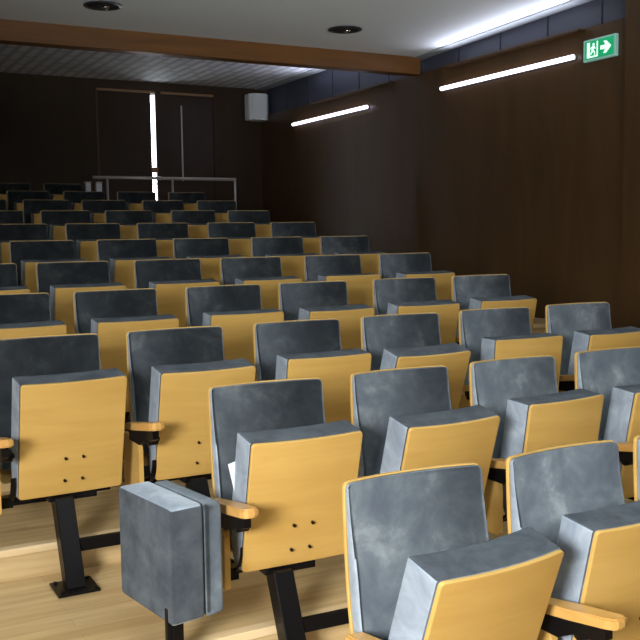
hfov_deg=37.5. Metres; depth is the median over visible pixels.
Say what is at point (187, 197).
backrest cushion
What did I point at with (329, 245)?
backrest cushion
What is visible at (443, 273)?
seat cushion
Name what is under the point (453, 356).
seat cushion
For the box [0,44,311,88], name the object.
ceiling
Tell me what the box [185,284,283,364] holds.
chair
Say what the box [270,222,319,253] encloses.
chair
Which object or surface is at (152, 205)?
backrest cushion
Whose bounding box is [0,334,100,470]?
backrest cushion
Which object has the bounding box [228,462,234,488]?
paper sheet
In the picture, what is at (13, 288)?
seat cushion
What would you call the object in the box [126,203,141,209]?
seat cushion
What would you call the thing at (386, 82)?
trim
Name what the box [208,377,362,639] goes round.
chair
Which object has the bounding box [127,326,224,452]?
backrest cushion
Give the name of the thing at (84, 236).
chair
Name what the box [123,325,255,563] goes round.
chair
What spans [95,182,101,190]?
end post
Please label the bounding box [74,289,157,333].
backrest cushion
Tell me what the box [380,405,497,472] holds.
seat cushion
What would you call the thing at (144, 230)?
backrest cushion
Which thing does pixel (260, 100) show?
grille
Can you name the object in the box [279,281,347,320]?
backrest cushion
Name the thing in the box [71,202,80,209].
seat cushion
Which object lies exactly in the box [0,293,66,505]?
chair
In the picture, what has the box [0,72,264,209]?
wall
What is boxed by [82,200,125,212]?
backrest cushion
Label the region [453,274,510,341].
backrest cushion
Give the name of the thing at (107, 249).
backrest cushion
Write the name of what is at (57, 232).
seat cushion
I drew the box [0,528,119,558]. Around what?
step
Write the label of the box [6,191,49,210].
chair
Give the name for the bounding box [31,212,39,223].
seat cushion
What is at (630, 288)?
wall pier
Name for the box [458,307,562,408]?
chair
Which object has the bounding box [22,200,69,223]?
chair
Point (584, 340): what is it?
seat cushion
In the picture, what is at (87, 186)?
end post
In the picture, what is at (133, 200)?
chair
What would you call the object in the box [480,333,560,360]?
seat cushion
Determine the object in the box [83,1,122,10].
recessed light
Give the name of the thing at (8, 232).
backrest cushion
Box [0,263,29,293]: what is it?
chair
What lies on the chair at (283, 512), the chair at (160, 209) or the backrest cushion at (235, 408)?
the backrest cushion at (235, 408)
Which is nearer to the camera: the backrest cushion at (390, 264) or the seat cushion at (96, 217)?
the backrest cushion at (390, 264)
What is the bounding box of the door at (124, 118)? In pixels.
[97,90,158,199]
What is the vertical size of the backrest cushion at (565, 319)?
0.470 m
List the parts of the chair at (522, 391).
panel, armrest, backrest panel, seat panel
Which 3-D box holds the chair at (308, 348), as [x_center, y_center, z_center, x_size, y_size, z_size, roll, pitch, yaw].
[-0.013,0.458,3.992,0.498,0.882,0.467,-3,6,-27]
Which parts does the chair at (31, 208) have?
seat panel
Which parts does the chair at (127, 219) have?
backrest panel, seat panel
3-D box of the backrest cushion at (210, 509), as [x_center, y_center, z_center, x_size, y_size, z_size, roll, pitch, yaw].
[-0.415,0.701,2.940,0.056,0.346,0.345,-5,7,-37]
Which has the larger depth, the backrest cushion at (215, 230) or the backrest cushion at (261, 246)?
the backrest cushion at (215, 230)
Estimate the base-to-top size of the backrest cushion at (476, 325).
0.470 m
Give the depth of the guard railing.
11.38 m
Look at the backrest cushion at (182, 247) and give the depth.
6.58 m
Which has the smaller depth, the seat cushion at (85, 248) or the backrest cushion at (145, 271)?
the backrest cushion at (145, 271)
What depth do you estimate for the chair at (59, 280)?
5.26 m
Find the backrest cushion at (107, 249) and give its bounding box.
[97,239,156,272]
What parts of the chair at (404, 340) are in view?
backrest panel, seat panel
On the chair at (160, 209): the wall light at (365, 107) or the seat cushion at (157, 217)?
the seat cushion at (157, 217)
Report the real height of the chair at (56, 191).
0.882 m
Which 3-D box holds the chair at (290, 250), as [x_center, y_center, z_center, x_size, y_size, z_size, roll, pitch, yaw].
[-0.224,-0.149,6.718,0.498,0.882,0.467,-4,6,-28]
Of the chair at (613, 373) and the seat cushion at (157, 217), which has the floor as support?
the chair at (613, 373)
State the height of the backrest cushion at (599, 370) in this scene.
0.470 m
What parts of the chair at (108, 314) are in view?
backrest panel, seat panel, leg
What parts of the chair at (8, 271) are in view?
seat panel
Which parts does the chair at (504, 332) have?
panel, armrest, backrest panel, seat panel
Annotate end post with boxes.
[84,182,90,190]
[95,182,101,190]
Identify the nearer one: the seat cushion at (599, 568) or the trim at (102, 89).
the seat cushion at (599, 568)
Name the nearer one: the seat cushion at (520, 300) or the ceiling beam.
the seat cushion at (520, 300)
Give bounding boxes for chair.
[0,183,29,208]
[0,199,6,209]
[0,210,23,223]
[0,224,47,262]
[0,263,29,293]
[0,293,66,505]
[0,333,126,597]
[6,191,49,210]
[9,240,86,292]
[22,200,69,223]
[35,261,125,333]
[40,210,90,239]
[43,183,81,199]
[63,191,104,209]
[65,223,120,260]
[73,288,178,481]
[81,200,125,222]
[96,239,171,288]
[104,210,152,238]
[117,192,155,209]
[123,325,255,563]
[133,258,219,326]
[136,223,188,258]
[142,200,183,222]
[168,192,204,209]
[170,210,215,237]
[172,238,244,282]
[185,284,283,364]
[197,200,235,221]
[207,222,255,256]
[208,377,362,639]
[219,256,301,308]
[227,210,269,236]
[250,237,319,281]
[253,318,370,422]
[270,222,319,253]
[278,280,373,349]
[303,254,380,306]
[319,236,384,273]
[342,462,563,639]
[350,365,499,492]
[360,312,470,409]
[372,277,459,343]
[378,252,454,299]
[451,274,536,343]
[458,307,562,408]
[469,355,603,535]
[506,440,639,639]
[545,302,639,392]
[574,346,639,500]
[633,435,639,500]
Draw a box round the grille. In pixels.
[255,95,266,117]
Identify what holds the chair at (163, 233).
on the floor
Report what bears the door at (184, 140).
in the wall at (48, 130)
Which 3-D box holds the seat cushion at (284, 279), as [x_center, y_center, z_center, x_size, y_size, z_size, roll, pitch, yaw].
[-0.328,-0.042,5.755,0.392,0.448,0.126,-4,17,-29]
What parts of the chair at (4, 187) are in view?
seat panel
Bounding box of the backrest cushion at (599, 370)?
[577,347,639,440]
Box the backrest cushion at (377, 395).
[352,366,451,476]
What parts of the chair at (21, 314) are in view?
backrest panel, foot plate, seat panel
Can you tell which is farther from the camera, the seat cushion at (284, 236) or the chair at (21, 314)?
the seat cushion at (284, 236)
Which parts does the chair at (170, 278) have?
backrest panel, seat panel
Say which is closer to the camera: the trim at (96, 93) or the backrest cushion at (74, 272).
the backrest cushion at (74, 272)
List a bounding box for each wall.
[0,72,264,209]
[261,17,625,328]
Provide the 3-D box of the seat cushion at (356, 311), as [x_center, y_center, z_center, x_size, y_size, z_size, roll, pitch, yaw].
[0.067,0.143,4.986,0.392,0.448,0.126,-4,19,-30]
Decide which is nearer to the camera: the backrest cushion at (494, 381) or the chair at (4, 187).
the backrest cushion at (494, 381)
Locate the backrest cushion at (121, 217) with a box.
[105,211,152,223]
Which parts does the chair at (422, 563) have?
armrest, backrest panel, seat panel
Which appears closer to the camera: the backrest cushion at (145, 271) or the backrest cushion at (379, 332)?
the backrest cushion at (379, 332)
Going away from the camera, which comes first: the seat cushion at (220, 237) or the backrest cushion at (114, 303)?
the backrest cushion at (114, 303)
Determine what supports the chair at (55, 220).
on the floor
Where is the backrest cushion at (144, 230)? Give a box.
[137,223,188,238]
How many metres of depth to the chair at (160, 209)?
9.02 m
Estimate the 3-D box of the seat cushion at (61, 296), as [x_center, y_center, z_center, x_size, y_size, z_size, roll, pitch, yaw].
[-1.290,0.018,5.241,0.392,0.448,0.126,-4,17,-28]
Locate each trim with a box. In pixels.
[95,90,100,181]
[96,88,212,96]
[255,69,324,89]
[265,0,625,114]
[309,81,394,104]
[414,0,592,60]
[444,28,584,67]
[533,323,545,327]
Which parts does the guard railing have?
post, rail, post, post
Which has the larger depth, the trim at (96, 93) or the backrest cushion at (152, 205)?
the trim at (96, 93)
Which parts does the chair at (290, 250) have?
backrest panel, seat panel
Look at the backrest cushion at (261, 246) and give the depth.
6.86 m
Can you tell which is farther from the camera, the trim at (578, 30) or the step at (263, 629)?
the trim at (578, 30)
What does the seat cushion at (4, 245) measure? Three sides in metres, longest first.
0.448 x 0.392 x 0.126 m
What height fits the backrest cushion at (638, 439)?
0.470 m
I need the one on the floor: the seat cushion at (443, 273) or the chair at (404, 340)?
the chair at (404, 340)
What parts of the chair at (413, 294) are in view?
backrest panel, seat panel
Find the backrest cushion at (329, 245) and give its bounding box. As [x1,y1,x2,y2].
[320,236,369,254]
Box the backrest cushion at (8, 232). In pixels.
[0,224,47,240]
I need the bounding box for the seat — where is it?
[119,480,222,639]
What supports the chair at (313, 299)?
on the floor
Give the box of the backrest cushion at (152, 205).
[143,200,183,211]
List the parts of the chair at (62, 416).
panel, armrest, pivot knob, backrest panel, leg, seat panel, foot plate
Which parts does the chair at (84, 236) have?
seat panel, backrest panel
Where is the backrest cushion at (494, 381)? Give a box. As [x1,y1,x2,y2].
[472,356,557,457]
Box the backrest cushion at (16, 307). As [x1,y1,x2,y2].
[0,293,50,323]
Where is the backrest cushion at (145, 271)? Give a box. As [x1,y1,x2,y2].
[134,259,201,288]
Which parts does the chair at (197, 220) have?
backrest panel, seat panel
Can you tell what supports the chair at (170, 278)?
on the floor
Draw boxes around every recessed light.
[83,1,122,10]
[328,26,361,33]
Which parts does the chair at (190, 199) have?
seat panel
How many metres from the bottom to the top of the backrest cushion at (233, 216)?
0.470 m
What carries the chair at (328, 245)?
on the floor
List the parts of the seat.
post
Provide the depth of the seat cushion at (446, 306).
5.13 m
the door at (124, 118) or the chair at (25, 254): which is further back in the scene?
the door at (124, 118)
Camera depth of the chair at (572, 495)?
2.48 m
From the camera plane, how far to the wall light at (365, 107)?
11.55 m
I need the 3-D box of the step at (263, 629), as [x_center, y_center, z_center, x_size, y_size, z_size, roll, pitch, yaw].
[0.127,0.983,3.223,8.350,0.030,0.047,-4,6,-28]
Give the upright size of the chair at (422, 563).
0.882 m
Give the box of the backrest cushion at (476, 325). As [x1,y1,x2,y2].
[460,307,531,384]
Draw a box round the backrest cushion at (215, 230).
[208,223,255,237]
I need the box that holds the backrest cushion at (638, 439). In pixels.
[637,438,639,499]
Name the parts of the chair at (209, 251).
backrest panel, seat panel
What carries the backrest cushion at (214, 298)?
on the chair at (233, 308)
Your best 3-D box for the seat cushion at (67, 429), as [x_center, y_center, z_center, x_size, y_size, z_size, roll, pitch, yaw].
[-0.934,0.412,3.505,0.392,0.448,0.126,-4,20,-31]
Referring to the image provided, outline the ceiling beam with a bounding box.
[0,19,420,76]
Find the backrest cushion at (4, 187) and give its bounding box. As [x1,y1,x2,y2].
[0,183,29,193]
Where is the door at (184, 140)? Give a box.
[154,92,214,200]
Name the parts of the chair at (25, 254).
backrest panel, seat panel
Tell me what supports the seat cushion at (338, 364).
on the chair at (308, 348)
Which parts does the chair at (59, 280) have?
backrest panel, seat panel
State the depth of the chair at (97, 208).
8.76 m
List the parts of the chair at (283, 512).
panel, armrest, pivot knob, backrest panel, leg, seat panel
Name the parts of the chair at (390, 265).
backrest panel, seat panel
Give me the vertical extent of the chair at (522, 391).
0.882 m
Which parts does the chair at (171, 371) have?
panel, armrest, pivot knob, backrest panel, leg, seat panel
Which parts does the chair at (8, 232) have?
seat panel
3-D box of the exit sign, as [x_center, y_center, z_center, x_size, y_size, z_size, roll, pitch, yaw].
[2.275,-2.205,7.659,0.040,0.176,0.356,-4,6,-28]
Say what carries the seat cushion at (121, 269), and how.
on the chair at (120, 254)
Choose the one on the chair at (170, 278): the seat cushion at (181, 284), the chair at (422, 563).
the seat cushion at (181, 284)
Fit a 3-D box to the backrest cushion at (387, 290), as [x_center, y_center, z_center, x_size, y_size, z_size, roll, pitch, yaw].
[0.506,0.002,5.363,0.406,0.470,0.148,-3,6,-27]
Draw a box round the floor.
[0,318,633,639]
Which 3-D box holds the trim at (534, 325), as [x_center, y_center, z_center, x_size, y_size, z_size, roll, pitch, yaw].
[-1.480,0.257,6.144,8.350,0.030,0.047,-4,6,-28]
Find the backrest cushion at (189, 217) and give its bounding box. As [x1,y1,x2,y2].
[171,211,215,223]
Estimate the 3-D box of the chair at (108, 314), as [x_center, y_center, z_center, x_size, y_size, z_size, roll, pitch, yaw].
[-0.901,0.307,4.462,0.498,0.882,0.467,-4,6,-30]
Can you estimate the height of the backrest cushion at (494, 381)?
0.470 m
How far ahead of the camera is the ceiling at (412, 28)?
8.14 m
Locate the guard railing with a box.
[92,176,236,209]
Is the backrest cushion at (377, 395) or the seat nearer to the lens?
the seat
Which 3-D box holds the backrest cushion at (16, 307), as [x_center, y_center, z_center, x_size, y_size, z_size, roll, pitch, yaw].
[-1.430,0.122,4.327,0.406,0.470,0.148,-4,6,-28]
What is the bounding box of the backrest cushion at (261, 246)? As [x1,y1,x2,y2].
[252,237,303,256]
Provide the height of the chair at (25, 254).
0.882 m
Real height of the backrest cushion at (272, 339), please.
0.470 m
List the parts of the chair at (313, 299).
backrest panel, seat panel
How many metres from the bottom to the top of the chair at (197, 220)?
0.882 m
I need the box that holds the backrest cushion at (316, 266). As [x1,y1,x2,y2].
[305,255,361,281]
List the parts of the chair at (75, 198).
seat panel, backrest panel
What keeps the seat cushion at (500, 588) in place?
on the chair at (422, 563)
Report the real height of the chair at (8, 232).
0.882 m
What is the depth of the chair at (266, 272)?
5.79 m
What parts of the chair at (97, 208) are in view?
seat panel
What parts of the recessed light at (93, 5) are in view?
bulb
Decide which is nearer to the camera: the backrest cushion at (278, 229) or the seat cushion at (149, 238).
the seat cushion at (149, 238)
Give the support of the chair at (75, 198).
on the floor
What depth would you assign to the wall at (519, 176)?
9.06 m
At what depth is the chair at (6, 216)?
7.61 m
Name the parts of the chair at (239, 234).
backrest panel, seat panel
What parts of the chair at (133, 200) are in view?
seat panel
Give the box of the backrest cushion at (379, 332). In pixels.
[362,313,440,370]
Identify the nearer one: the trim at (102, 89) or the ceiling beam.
the ceiling beam
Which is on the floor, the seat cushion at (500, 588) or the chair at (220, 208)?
the chair at (220, 208)
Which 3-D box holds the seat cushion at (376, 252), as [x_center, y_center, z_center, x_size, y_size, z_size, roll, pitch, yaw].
[0.287,-0.285,7.005,0.392,0.448,0.126,-4,17,-28]
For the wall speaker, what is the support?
attached to the wall at (48, 130)
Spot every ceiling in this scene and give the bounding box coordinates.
[0,0,569,56]
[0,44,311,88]
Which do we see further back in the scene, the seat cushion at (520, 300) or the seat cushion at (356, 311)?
the seat cushion at (520, 300)
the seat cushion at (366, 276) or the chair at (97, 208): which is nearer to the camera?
the seat cushion at (366, 276)
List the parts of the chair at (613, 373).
backrest panel, armrest, pivot knob, seat panel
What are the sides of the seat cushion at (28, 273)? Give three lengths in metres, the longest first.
0.448 x 0.392 x 0.126 m
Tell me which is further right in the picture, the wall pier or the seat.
the wall pier
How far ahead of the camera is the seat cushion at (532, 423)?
3.49 m
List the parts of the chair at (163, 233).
seat panel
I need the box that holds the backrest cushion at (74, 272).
[37,261,109,295]
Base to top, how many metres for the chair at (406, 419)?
0.882 m
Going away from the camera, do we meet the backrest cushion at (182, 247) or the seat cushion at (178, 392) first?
the seat cushion at (178, 392)
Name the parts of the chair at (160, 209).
backrest panel, seat panel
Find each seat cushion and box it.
[0,240,36,262]
[0,286,28,290]
[0,320,65,328]
[11,368,125,498]
[21,258,86,285]
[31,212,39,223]
[50,225,64,239]
[50,282,124,320]
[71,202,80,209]
[76,239,103,258]
[90,212,103,222]
[91,314,177,333]
[109,256,171,282]
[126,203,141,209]
[148,358,254,478]
[149,238,173,239]
[149,279,218,288]
[152,212,169,222]
[187,255,244,258]
[203,308,282,325]
[220,237,250,238]
[231,420,360,569]
[235,276,298,284]
[265,253,319,256]
[275,348,368,379]
[284,236,319,237]
[298,304,372,319]
[318,273,374,280]
[335,251,384,254]
[380,342,468,369]
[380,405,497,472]
[387,299,458,313]
[388,527,559,639]
[396,270,452,277]
[469,295,534,308]
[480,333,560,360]
[500,389,599,513]
[550,500,639,639]
[567,326,639,374]
[604,384,639,471]
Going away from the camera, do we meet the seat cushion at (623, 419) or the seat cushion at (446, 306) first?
the seat cushion at (623, 419)
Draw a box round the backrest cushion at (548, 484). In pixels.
[510,442,624,544]
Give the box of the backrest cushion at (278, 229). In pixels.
[271,222,315,236]
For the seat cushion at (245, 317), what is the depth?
4.64 m
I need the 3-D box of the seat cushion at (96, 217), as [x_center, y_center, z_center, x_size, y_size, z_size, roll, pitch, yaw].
[-1.909,-0.769,8.680,0.392,0.448,0.126,-4,17,-28]
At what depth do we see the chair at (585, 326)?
4.81 m
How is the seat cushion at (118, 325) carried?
on the chair at (108, 314)
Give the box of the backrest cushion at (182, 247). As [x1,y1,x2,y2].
[173,238,229,258]
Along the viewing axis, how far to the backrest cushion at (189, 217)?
8.34 m
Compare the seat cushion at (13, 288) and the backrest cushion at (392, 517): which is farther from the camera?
the seat cushion at (13, 288)
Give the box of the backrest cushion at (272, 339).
[255,319,341,380]
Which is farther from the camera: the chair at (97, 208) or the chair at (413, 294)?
the chair at (97, 208)
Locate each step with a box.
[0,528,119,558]
[187,603,347,639]
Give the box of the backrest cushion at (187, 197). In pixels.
[169,192,204,202]
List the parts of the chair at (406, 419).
backrest panel, seat panel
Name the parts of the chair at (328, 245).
backrest panel, seat panel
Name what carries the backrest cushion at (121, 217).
on the chair at (127, 219)
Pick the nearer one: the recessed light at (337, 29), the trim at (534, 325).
the trim at (534, 325)
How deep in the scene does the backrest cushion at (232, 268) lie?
5.87 m
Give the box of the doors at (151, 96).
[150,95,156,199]
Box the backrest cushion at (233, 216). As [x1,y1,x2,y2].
[228,211,269,222]
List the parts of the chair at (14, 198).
seat panel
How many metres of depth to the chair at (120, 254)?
6.25 m
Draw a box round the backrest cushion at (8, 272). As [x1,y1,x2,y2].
[0,264,17,286]
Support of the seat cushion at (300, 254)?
on the chair at (290, 250)
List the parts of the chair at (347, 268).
backrest panel, seat panel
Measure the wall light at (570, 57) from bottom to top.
0.042 m
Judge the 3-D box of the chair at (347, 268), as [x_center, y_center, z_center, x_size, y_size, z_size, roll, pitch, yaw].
[0.168,0.031,6.005,0.498,0.882,0.467,-4,6,-28]
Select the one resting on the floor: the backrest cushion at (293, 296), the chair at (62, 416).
the chair at (62, 416)
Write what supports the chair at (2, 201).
on the floor
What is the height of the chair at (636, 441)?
0.882 m
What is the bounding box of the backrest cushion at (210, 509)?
[154,480,222,615]
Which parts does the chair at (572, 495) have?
panel, backrest panel, pivot knob, armrest, seat panel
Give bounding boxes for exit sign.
[583,33,618,62]
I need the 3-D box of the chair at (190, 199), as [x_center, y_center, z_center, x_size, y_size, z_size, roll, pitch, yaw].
[-1.330,-0.909,9.928,0.498,0.882,0.467,-4,6,-29]
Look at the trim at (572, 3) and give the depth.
8.66 m
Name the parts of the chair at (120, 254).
backrest panel, seat panel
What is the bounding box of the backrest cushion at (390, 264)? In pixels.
[379,253,431,278]
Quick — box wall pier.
[621,0,639,327]
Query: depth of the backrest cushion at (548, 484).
2.68 m
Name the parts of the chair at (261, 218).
backrest panel, seat panel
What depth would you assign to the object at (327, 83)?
9.43 m
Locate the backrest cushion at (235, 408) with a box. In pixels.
[210,379,324,536]
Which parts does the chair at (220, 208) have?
seat panel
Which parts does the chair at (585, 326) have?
armrest, backrest panel, seat panel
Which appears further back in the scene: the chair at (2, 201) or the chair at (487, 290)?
the chair at (2, 201)
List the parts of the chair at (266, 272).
backrest panel, seat panel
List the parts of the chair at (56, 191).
seat panel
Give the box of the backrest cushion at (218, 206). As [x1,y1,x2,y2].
[197,201,235,211]
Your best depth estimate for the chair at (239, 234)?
7.53 m
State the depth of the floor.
3.34 m
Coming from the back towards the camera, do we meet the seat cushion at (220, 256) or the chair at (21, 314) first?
the seat cushion at (220, 256)
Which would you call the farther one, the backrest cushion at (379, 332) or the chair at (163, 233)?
the chair at (163, 233)
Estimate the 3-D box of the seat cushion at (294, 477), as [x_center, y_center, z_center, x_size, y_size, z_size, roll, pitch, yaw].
[-0.083,0.561,3.068,0.392,0.448,0.126,-3,20,-27]
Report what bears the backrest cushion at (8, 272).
on the chair at (8, 271)
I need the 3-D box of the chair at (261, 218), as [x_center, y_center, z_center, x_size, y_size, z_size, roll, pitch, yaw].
[-0.559,-0.543,8.449,0.498,0.882,0.467,-4,6,-29]
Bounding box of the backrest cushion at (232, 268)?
[221,257,281,284]
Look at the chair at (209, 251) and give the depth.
6.52 m
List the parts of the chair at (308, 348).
backrest panel, seat panel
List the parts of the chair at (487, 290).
backrest panel, seat panel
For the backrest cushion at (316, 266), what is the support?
on the chair at (347, 268)
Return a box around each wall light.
[292,105,368,125]
[440,54,575,90]
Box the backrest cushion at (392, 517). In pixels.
[346,465,488,639]
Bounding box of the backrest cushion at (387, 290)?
[374,278,436,314]
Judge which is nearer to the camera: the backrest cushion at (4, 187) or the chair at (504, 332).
the chair at (504, 332)
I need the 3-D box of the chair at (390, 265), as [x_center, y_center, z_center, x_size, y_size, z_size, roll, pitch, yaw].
[0.662,0.000,6.269,0.498,0.882,0.467,-3,6,-27]
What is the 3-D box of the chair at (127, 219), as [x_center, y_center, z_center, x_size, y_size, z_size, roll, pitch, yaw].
[-1.542,-0.482,7.923,0.498,0.882,0.467,-4,6,-29]
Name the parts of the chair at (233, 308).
backrest panel, seat panel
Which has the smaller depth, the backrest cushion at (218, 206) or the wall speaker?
the backrest cushion at (218, 206)
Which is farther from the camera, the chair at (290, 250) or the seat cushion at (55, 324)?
the chair at (290, 250)
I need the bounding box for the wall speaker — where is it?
[245,93,267,121]
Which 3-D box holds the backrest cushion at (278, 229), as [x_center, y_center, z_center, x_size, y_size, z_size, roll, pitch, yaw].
[-0.198,-0.575,7.830,0.406,0.470,0.148,-4,6,-28]
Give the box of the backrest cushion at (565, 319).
[547,302,611,374]
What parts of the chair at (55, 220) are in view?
seat panel, backrest panel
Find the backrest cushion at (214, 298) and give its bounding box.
[186,285,261,326]

